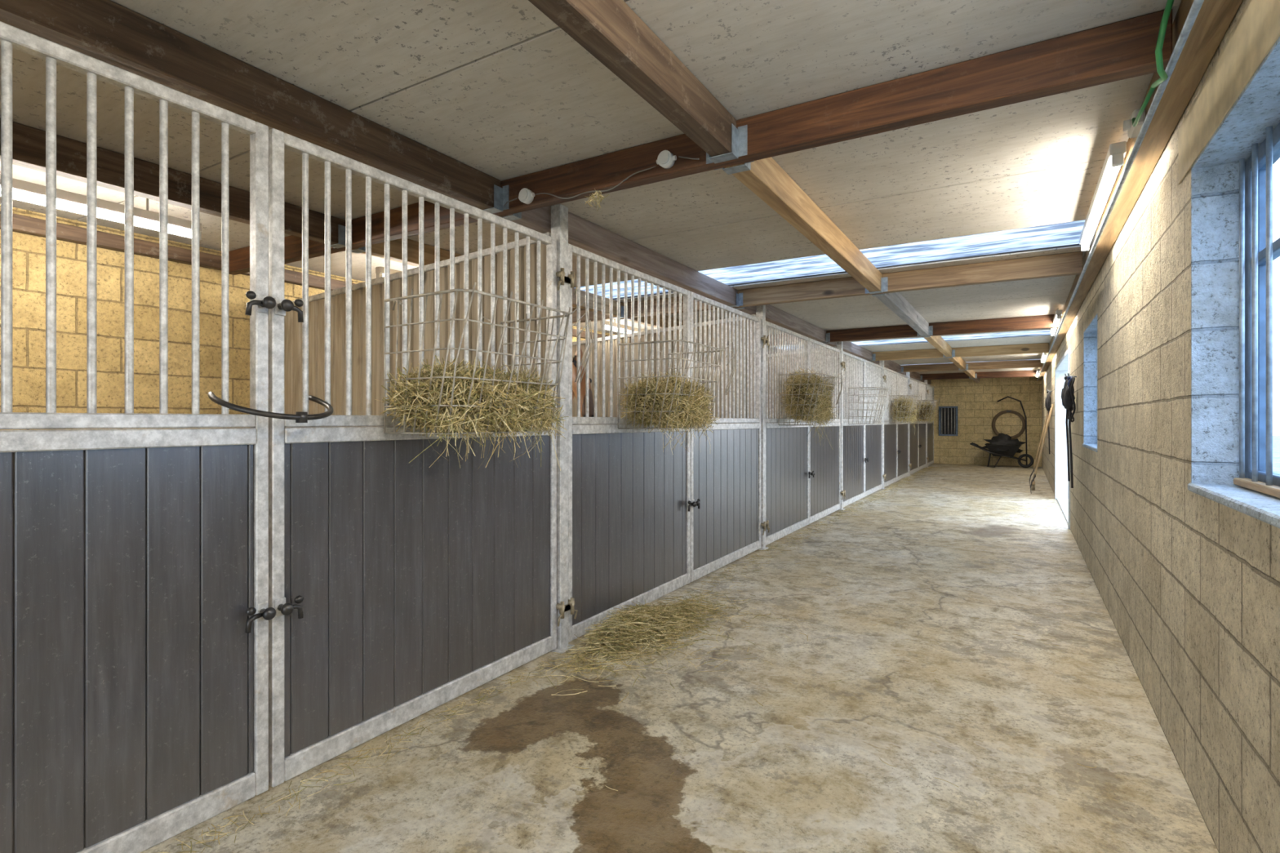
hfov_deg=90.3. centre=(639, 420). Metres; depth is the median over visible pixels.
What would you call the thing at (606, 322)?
fluorescent light
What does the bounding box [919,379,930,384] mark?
joist
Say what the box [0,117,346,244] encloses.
joist
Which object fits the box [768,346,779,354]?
joist
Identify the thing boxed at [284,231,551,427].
wall
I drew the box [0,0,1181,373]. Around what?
ceiling
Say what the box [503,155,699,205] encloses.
cable
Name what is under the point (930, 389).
stall
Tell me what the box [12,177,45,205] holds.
fluorescent light
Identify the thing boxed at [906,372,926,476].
stall
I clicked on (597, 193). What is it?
tuft
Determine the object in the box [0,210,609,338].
beam
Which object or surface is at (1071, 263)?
ceiling beam
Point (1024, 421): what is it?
garden hose
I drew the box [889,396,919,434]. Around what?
bundle
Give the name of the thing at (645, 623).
hay
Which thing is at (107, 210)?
fluorescent light
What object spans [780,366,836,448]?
bundle
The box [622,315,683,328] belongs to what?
joist
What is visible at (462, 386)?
bundle
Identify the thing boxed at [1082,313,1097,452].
window
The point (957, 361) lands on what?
joist
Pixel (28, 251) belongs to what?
wall
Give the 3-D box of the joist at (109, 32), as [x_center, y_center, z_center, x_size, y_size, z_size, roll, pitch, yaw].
[-1.526,-1.141,1.931,0.080,0.153,3.070,0,0,31]
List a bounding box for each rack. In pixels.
[383,281,593,434]
[617,335,735,429]
[776,370,843,425]
[847,385,892,424]
[888,393,921,422]
[913,398,939,422]
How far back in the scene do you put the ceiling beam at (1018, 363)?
13.27 m
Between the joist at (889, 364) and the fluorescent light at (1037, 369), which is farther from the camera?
the fluorescent light at (1037, 369)
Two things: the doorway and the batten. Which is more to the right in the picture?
the batten
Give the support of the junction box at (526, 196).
attached to the ceiling
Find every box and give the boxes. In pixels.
[518,187,534,204]
[656,150,676,168]
[1123,108,1145,137]
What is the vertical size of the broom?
1.503 m
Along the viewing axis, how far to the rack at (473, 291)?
2.51 m
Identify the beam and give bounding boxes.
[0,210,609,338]
[228,8,1172,275]
[572,251,1082,323]
[768,314,1059,346]
[872,342,1048,360]
[901,359,1043,372]
[920,369,1039,380]
[1037,0,1243,380]
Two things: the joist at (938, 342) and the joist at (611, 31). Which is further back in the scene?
the joist at (938, 342)
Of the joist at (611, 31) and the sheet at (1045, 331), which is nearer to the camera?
the joist at (611, 31)
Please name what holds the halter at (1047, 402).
attached to the wall at (1188, 582)
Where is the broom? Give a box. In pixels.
[1031,407,1051,490]
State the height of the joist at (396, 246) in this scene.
0.153 m
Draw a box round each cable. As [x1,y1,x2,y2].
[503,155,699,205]
[1131,0,1173,126]
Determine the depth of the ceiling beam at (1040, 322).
7.85 m
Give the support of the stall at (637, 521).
on the floor
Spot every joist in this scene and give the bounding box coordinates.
[0,0,500,209]
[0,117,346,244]
[351,238,623,317]
[501,204,737,306]
[528,0,736,156]
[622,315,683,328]
[724,156,881,292]
[733,304,826,342]
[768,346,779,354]
[825,341,872,360]
[869,360,901,372]
[874,292,928,335]
[900,372,919,379]
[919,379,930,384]
[922,335,951,356]
[948,356,965,369]
[961,369,974,377]
[972,377,980,382]
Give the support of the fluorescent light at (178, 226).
attached to the ceiling
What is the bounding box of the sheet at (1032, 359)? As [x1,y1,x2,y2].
[914,359,1035,364]
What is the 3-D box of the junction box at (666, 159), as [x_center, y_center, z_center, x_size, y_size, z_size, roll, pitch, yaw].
[0.110,-1.115,2.719,0.090,0.067,0.042,0,0,31]
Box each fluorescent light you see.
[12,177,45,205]
[56,188,86,214]
[96,198,124,223]
[133,198,159,231]
[168,215,191,238]
[375,266,384,278]
[600,319,644,333]
[1035,367,1039,377]
[1040,352,1047,363]
[1049,307,1062,336]
[1079,141,1126,251]
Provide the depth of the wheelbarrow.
17.06 m
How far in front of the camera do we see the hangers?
3.21 m
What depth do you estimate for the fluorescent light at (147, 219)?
3.34 m
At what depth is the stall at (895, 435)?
12.81 m
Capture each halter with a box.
[1044,389,1052,453]
[1061,373,1070,481]
[1063,373,1076,488]
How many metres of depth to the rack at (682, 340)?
3.96 m
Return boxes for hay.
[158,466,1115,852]
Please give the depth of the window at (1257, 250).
2.03 m
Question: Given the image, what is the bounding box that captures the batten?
[1233,477,1279,497]
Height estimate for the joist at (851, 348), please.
0.153 m
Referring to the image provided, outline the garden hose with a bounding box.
[991,395,1027,465]
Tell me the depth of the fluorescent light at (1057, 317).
6.96 m
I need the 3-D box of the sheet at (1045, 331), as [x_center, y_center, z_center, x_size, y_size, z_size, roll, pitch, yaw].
[3.522,-1.255,10.185,5.700,0.044,0.696,0,0,31]
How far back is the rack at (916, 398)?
12.22 m
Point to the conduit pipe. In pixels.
(1195, 8)
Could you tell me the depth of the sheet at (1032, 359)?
13.38 m
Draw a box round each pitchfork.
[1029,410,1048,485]
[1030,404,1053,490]
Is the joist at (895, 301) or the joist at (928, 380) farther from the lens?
the joist at (928, 380)
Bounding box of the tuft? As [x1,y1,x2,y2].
[583,188,608,211]
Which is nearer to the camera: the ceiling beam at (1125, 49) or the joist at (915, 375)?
the ceiling beam at (1125, 49)
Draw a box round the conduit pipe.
[1036,0,1204,381]
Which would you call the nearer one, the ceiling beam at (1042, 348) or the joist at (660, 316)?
the joist at (660, 316)
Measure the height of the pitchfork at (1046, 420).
1.548 m
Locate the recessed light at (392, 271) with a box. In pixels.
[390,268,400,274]
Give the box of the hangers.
[330,123,977,380]
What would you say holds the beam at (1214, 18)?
attached to the wall at (1188, 582)
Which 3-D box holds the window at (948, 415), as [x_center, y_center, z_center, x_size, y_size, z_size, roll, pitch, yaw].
[8.955,0.020,18.499,0.500,0.860,0.048,0,0,31]
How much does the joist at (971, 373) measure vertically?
0.153 m
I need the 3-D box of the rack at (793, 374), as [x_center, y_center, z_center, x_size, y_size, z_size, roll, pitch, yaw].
[1.830,-0.242,6.867,0.547,0.590,0.778,0,0,31]
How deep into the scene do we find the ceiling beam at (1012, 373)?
15.98 m
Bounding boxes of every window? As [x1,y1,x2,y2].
[938,406,957,435]
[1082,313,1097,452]
[1239,122,1279,486]
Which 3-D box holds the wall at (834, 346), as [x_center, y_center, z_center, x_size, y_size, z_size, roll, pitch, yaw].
[1.637,0.110,9.751,2.699,2.320,0.060,0,0,31]
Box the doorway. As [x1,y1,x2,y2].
[1054,347,1070,528]
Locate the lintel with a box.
[1177,0,1279,184]
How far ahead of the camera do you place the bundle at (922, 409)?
15.00 m
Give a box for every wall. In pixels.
[0,204,617,430]
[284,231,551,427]
[572,314,755,424]
[768,346,836,422]
[929,376,1041,466]
[1041,0,1279,852]
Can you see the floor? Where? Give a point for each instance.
(812, 780)
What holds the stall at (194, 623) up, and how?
on the floor
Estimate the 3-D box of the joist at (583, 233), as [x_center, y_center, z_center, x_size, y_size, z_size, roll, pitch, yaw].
[0.090,-1.141,4.635,0.080,0.153,3.070,0,0,31]
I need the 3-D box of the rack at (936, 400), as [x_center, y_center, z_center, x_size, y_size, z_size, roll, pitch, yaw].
[6.831,-0.242,15.237,0.547,0.590,0.778,0,0,31]
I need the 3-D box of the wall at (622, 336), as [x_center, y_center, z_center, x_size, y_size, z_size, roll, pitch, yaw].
[-0.005,0.110,7.004,2.699,2.320,0.060,0,0,31]
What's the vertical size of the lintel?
0.200 m
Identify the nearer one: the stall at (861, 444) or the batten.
the batten
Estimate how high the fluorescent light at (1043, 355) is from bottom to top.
0.152 m
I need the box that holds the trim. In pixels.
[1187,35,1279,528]
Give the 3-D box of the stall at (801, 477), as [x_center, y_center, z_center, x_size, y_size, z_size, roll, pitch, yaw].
[1.996,0.040,7.593,0.127,2.460,3.235,0,0,31]
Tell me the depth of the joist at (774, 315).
7.32 m
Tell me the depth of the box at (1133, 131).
2.41 m
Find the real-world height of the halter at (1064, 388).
1.192 m
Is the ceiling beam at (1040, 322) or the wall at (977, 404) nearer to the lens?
the ceiling beam at (1040, 322)
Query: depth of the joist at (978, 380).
17.38 m
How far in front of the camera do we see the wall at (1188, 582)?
2.41 m
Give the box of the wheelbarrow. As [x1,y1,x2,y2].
[969,432,1033,467]
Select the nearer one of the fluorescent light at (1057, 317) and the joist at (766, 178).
the joist at (766, 178)
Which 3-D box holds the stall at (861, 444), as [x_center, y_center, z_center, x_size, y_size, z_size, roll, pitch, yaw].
[3.638,0.040,10.341,0.127,2.460,3.235,0,0,31]
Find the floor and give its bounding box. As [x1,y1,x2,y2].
[141,463,1218,852]
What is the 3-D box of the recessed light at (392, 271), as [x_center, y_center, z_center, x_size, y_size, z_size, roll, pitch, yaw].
[-1.811,-1.081,4.670,0.056,0.036,0.085,0,0,31]
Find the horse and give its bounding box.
[572,345,593,417]
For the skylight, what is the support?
attached to the ceiling
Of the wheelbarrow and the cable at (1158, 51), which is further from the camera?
the wheelbarrow
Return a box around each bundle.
[375,355,568,470]
[615,364,719,453]
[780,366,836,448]
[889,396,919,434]
[915,399,937,427]
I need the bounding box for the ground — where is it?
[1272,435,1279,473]
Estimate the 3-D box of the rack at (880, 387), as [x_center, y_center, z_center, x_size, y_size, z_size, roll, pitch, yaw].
[3.446,-0.242,9.571,0.547,0.590,0.778,0,0,31]
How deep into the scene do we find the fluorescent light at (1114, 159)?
3.03 m
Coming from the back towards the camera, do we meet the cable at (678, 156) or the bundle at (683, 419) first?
the bundle at (683, 419)
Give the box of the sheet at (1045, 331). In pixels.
[773,329,1050,349]
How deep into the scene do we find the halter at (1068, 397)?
6.57 m
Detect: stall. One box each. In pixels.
[0,21,556,852]
[551,204,760,653]
[755,304,840,551]
[836,341,882,510]
[879,360,908,488]
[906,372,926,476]
[924,379,933,467]
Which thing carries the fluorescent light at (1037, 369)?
attached to the ceiling
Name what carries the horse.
on the floor
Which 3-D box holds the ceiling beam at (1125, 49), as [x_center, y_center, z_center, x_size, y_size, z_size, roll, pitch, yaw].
[-0.702,-1.141,3.273,5.333,0.153,0.072,0,0,31]

